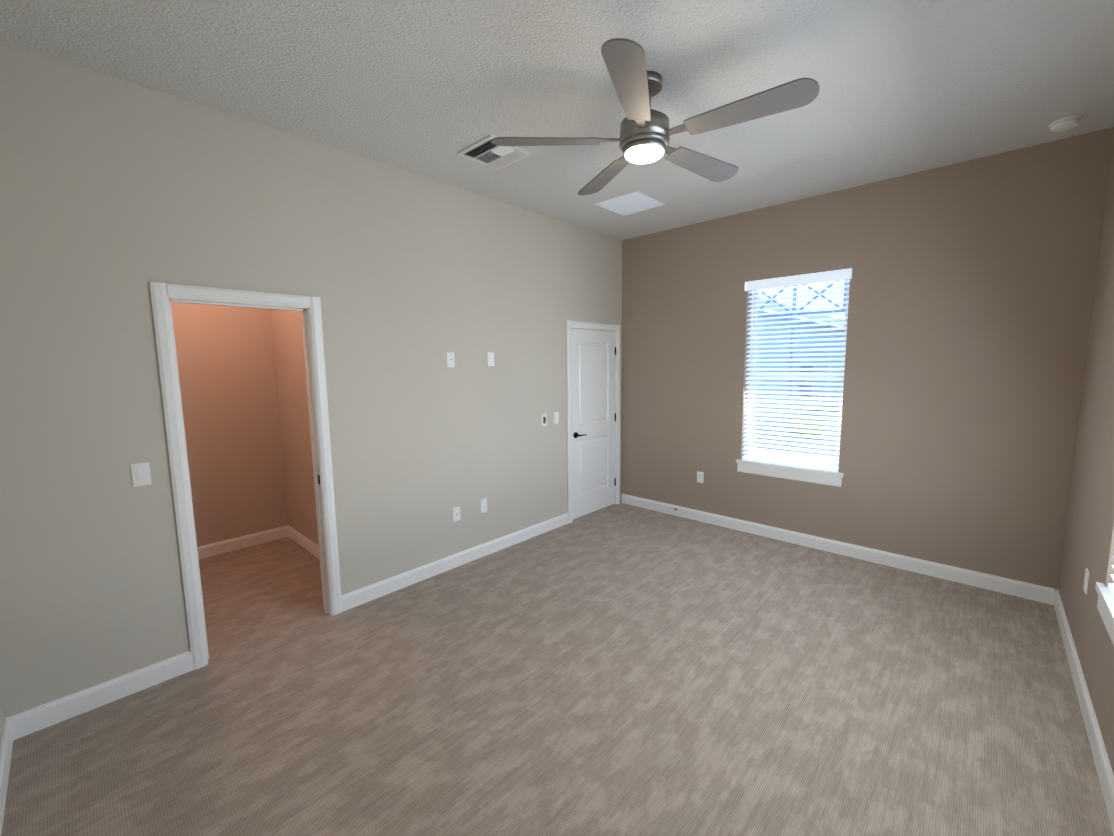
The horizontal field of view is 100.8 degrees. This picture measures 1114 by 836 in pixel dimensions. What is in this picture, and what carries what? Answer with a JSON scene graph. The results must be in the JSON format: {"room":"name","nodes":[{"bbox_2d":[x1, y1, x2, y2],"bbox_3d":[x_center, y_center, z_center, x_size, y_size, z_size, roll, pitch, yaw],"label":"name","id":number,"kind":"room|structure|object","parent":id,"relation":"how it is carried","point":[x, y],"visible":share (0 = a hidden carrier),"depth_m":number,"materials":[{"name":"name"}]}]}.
{"room":"empty bedroom","nodes":[
{"label":"empty bedroom","id":0,"kind":"room"},
{"bbox_2d":[0,690,4,746],"bbox_3d":[-1.851,0.021,1.230,5.660,3.000,0.120,6,9,43],"label":"wall","id":1,"kind":"structure","parent":0,"point":[2,717],"depth_m":1.99,"materials":[{"name":"paint"}]},
{"bbox_2d":[0,714,19,835],"bbox_3d":[-1.162,1.510,0.867,3.510,0.110,0.014,6,9,43],"label":"baseboard","id":2,"kind":"structure","parent":1,"relation":"attached to","point":[11,732],"depth_m":1.89,"materials":[{"name":"white wood"}]},
{"bbox_2d":[171,302,287,546],"bbox_3d":[-2.231,-0.399,4.861,0.120,3.000,4.710,6,9,43],"label":"wall","id":3,"kind":"structure","parent":0,"point":[227,378],"depth_m":4.09,"materials":[{"name":"paint"}]},
{"bbox_2d":[197,526,286,558],"bbox_3d":[-3.197,1.182,3.884,0.014,0.110,1.620,6,9,43],"label":"baseboard","id":4,"kind":"structure","parent":3,"relation":"attached to","point":[245,541],"depth_m":4.21,"materials":[{"name":"white wood"}]},
{"bbox_2d":[271,309,318,545],"bbox_3d":[-1.981,-0.279,3.808,1.690,3.000,0.120,6,9,43],"label":"wall","id":5,"kind":"structure","parent":0,"point":[287,331],"depth_m":4.09,"materials":[{"name":"paint"}]},
{"bbox_2d":[286,525,319,559],"bbox_3d":[-2.010,1.162,3.928,1.690,0.110,0.014,6,9,43],"label":"baseboard","id":6,"kind":"structure","parent":5,"relation":"attached to","point":[300,539],"depth_m":4.20,"materials":[{"name":"white wood"}]},
{"bbox_2d":[0,40,621,717],"bbox_3d":[-0.907,-0.272,3.634,0.120,3.000,4.710,6,9,43],"label":"wall","id":7,"kind":"structure","parent":0,"point":[116,196],"depth_m":2.46,"materials":[{"name":"paint"}]},
{"bbox_2d":[16,650,192,737],"bbox_3d":[-2.208,1.355,2.300,0.014,0.110,0.635,6,9,43],"label":"baseboard","id":8,"kind":"structure","parent":7,"relation":"attached to","point":[32,720],"depth_m":2.26,"materials":[{"name":"white wood"}]},
{"bbox_2d":[130,462,151,486],"bbox_3d":[-2.092,0.284,2.317,0.010,0.115,0.070,6,9,43],"label":"light switch","id":9,"kind":"object","parent":7,"relation":"attached to","point":[141,474],"visible":1,"depth_m":2.31,"materials":[{"name":"white plastic"}]},
{"bbox_2d":[149,282,341,669],"bbox_3d":[-1.787,0.311,2.744,0.160,2.071,0.802,6,9,43],"label":"trim","id":10,"kind":"structure","parent":7,"relation":"attached to","point":[164,296],"depth_m":2.54,"materials":[{"name":"white wood"}]},
{"bbox_2d":[446,352,454,366],"bbox_3d":[-0.829,-0.455,3.599,0.016,0.115,0.070,6,9,43],"label":"electrical outlet plate","id":11,"kind":"object","parent":7,"relation":"attached to","point":[450,359],"visible":1,"depth_m":3.60,"materials":[{"name":"white plastic"}]},
{"bbox_2d":[341,513,568,611],"bbox_3d":[-0.673,1.145,3.934,0.014,0.110,2.310,6,9,43],"label":"baseboard","id":12,"kind":"structure","parent":7,"relation":"attached to","point":[360,596],"depth_m":3.68,"materials":[{"name":"white wood"}]},
{"bbox_2d":[452,506,459,521],"bbox_3d":[-0.814,0.782,3.744,0.016,0.115,0.070,6,9,43],"label":"electrical outlet","id":13,"kind":"object","parent":7,"relation":"attached to","point":[456,513],"visible":1,"depth_m":3.74,"materials":[{"name":"white plastic"}]},
{"bbox_2d":[480,498,486,512],"bbox_3d":[-0.626,0.750,3.949,0.008,0.115,0.070,6,9,43],"label":"electrical outlet","id":14,"kind":"object","parent":7,"relation":"attached to","point":[483,504],"visible":1,"depth_m":3.94,"materials":[{"name":"white plastic"}]},
{"bbox_2d":[487,352,493,365],"bbox_3d":[-0.559,-0.497,3.891,0.008,0.115,0.070,6,9,43],"label":"electrical outlet plate","id":15,"kind":"object","parent":7,"relation":"attached to","point":[490,358],"visible":1,"depth_m":3.88,"materials":[{"name":"white plastic"}]},
{"bbox_2d":[541,414,546,425],"bbox_3d":[-0.121,0.020,4.415,0.012,0.115,0.070,6,9,43],"label":"switch","id":16,"kind":"object","parent":7,"relation":"attached to","point":[543,419],"visible":1,"depth_m":4.41,"materials":[{"name":"white plastic"}]},
{"bbox_2d":[554,412,558,423],"bbox_3d":[-0.006,-0.001,4.538,0.010,0.115,0.070,6,9,43],"label":"light switch","id":17,"kind":"object","parent":7,"relation":"attached to","point":[556,417],"visible":1,"depth_m":4.53,"materials":[{"name":"white plastic"}]},
{"bbox_2d":[571,328,615,519],"bbox_3d":[0.416,0.053,5.005,0.091,1.988,0.776,6,9,43],"label":"door","id":18,"kind":"structure","parent":7,"relation":"in","point":[593,353],"depth_m":4.99,"materials":[{"name":"white wood"}]},
{"bbox_2d":[566,320,620,522],"bbox_3d":[0.373,0.017,5.031,0.142,2.071,0.912,6,9,43],"label":"door frame","id":19,"kind":"structure","parent":7,"relation":"attached to","point":[570,324],"depth_m":4.81,"materials":[{"name":"white wood"}]},
{"bbox_2d":[1,502,1112,835],"bbox_3d":[-0.159,1.312,3.190,5.660,0.060,5.030,6,9,43],"label":"floor","id":20,"kind":"structure","parent":0,"point":[621,670],"depth_m":2.20,"materials":[{"name":"carpet"}]},
{"bbox_2d":[0,0,1113,239],"bbox_3d":[-0.196,-1.737,2.833,5.660,0.080,5.030,6,9,43],"label":"ceiling","id":21,"kind":"structure","parent":0,"point":[428,88],"depth_m":2.20,"materials":[{"name":"white paint"}]},
{"bbox_2d":[457,134,531,169],"bbox_3d":[-0.401,-1.701,2.968,0.340,0.018,0.340,6,9,43],"label":"ceiling vent","id":22,"kind":"object","parent":21,"relation":"in","point":[485,151],"visible":0.88,"depth_m":2.96,"materials":[{"name":"white metal"}]},
{"bbox_2d":[594,190,664,215],"bbox_3d":[0.625,-1.833,3.951,0.430,0.009,0.440,6,9,43],"label":"ceiling access panel","id":23,"kind":"object","parent":21,"relation":"attached to","point":[636,201],"visible":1,"depth_m":3.92,"materials":[{"name":"white"}]},
{"bbox_2d":[491,38,819,194],"bbox_3d":[0.475,-1.457,2.258,1.424,0.359,1.431,6,9,43],"label":"ceiling fan","id":24,"kind":"object","parent":21,"relation":"hanging from","point":[646,132],"visible":1,"depth_m":2.12,"materials":[{"name":"silver metal"}]},
{"bbox_2d":[1048,115,1082,131],"bbox_3d":[2.935,-1.694,2.660,0.136,0.040,0.136,6,9,43],"label":"smoke detector","id":25,"kind":"object","parent":21,"relation":"attached to","point":[1065,123],"visible":1,"depth_m":2.63,"materials":[{"name":"white plastic"}]},
{"bbox_2d":[621,127,1113,590],"bbox_3d":[1.469,-0.433,4.764,5.660,3.000,0.200,6,9,43],"label":"wall","id":26,"kind":"structure","parent":0,"point":[971,291],"depth_m":3.48,"materials":[{"name":"paint"}]},
{"bbox_2d":[697,471,703,482],"bbox_3d":[1.476,0.611,4.748,0.070,0.115,0.008,6,9,43],"label":"outlet","id":27,"kind":"object","parent":26,"relation":"attached to","point":[700,477],"visible":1,"depth_m":4.74,"materials":[{"name":"white plastic"}]},
{"bbox_2d":[736,279,849,486],"bbox_3d":[2.121,-0.345,4.135,0.900,1.793,0.202,6,9,43],"label":"window","id":28,"kind":"structure","parent":26,"relation":"in","point":[823,477],"depth_m":4.16,"materials":[{"name":"white plastic"}]},
{"bbox_2d":[742,268,851,471],"bbox_3d":[2.082,-0.401,4.087,0.844,1.666,0.090,6,9,43],"label":"window blind","id":29,"kind":"object","parent":28,"relation":"attached to","point":[834,275],"visible":0.88,"depth_m":4.07,"materials":[{"name":"white plastic"}]},
{"bbox_2d":[621,494,1057,603],"bbox_3d":[2.044,1.073,4.270,3.496,0.110,0.014,6,9,43],"label":"baseboard","id":30,"kind":"structure","parent":26,"relation":"attached to","point":[1043,594],"depth_m":3.80,"materials":[{"name":"white wood"}]},
{"bbox_2d":[1058,132,1113,774],"bbox_3d":[1.793,-0.011,1.131,0.200,3.000,4.710,6,9,43],"label":"wall","id":31,"kind":"structure","parent":0,"point":[1089,539],"depth_m":2.42,"materials":[{"name":"beige paint"}]},
{"bbox_2d":[1048,588,1113,835],"bbox_3d":[1.732,1.416,1.372,0.014,0.110,4.710,6,9,43],"label":"baseboard","id":32,"kind":"structure","parent":31,"relation":"attached to","point":[1105,775],"depth_m":2.04,"materials":[{"name":"white wood"}]},
{"bbox_2d":[1083,568,1088,593],"bbox_3d":[2.700,0.832,2.351,0.008,0.115,0.070,6,9,43],"label":"outlet","id":33,"kind":"object","parent":31,"relation":"attached to","point":[1086,579],"visible":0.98,"depth_m":2.33,"materials":[{"name":"white plastic"}]},
{"bbox_2d":[1095,582,1113,644],"bbox_3d":[1.918,0.021,1.301,0.202,1.857,1.680,6,9,43],"label":"window","id":34,"kind":"structure","parent":31,"relation":"in","point":[1105,604],"depth_m":1.93,"materials":[{"name":"white plastic"}]},
{"bbox_2d":[1108,556,1113,597],"bbox_3d":[1.876,-0.044,1.332,0.090,1.730,1.624,6,9,43],"label":"window blind","id":35,"kind":"object","parent":34,"relation":"attached to","point":[1111,587],"visible":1,"depth_m":1.98,"materials":[{"name":"white plastic"}]},
{"label":"outside","id":36,"kind":"structure","parent":0,"visible":0},
{"bbox_2d":[808,402,839,415],"bbox_3d":[9.731,0.838,7.764,70.000,0.180,65.000,6,9,43],"label":"ground","id":37,"kind":"structure","parent":36,"point":[825,410],"depth_m":16.15,"materials":[{"name":"white"}]},
{"bbox_2d":[753,414,838,455],"bbox_3d":[8.047,0.835,7.016,11.450,0.040,11.800,6,9,43],"label":"pavers","id":38,"kind":"object","parent":37,"relation":"on","point":[799,437],"depth_m":10.47,"materials":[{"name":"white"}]},
{"bbox_2d":[756,279,846,450],"bbox_3d":[4.987,-0.439,4.577,9.050,3.128,3.725,6,9,43],"label":"cage","id":39,"kind":"object","parent":38,"relation":"on","point":[808,303],"depth_m":7.84,"materials":[{"name":"white"}]},
{"bbox_2d":[754,298,843,425],"bbox_3d":[7.779,-3.339,21.062,9.520,5.070,27.800,6,9,43],"label":"neighbouring house","id":40,"kind":"structure","parent":37,"relation":"on","point":[798,333],"depth_m":14.88,"materials":[{"name":"blue"}]},
{"bbox_2d":[791,418,824,435],"bbox_3d":[5.491,0.197,10.231,0.780,0.393,0.540,6,9,43],"label":"bush","id":41,"kind":"object","parent":37,"relation":"on","point":[806,428],"depth_m":10.07,"materials":[{"name":"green plant"}]}
]}

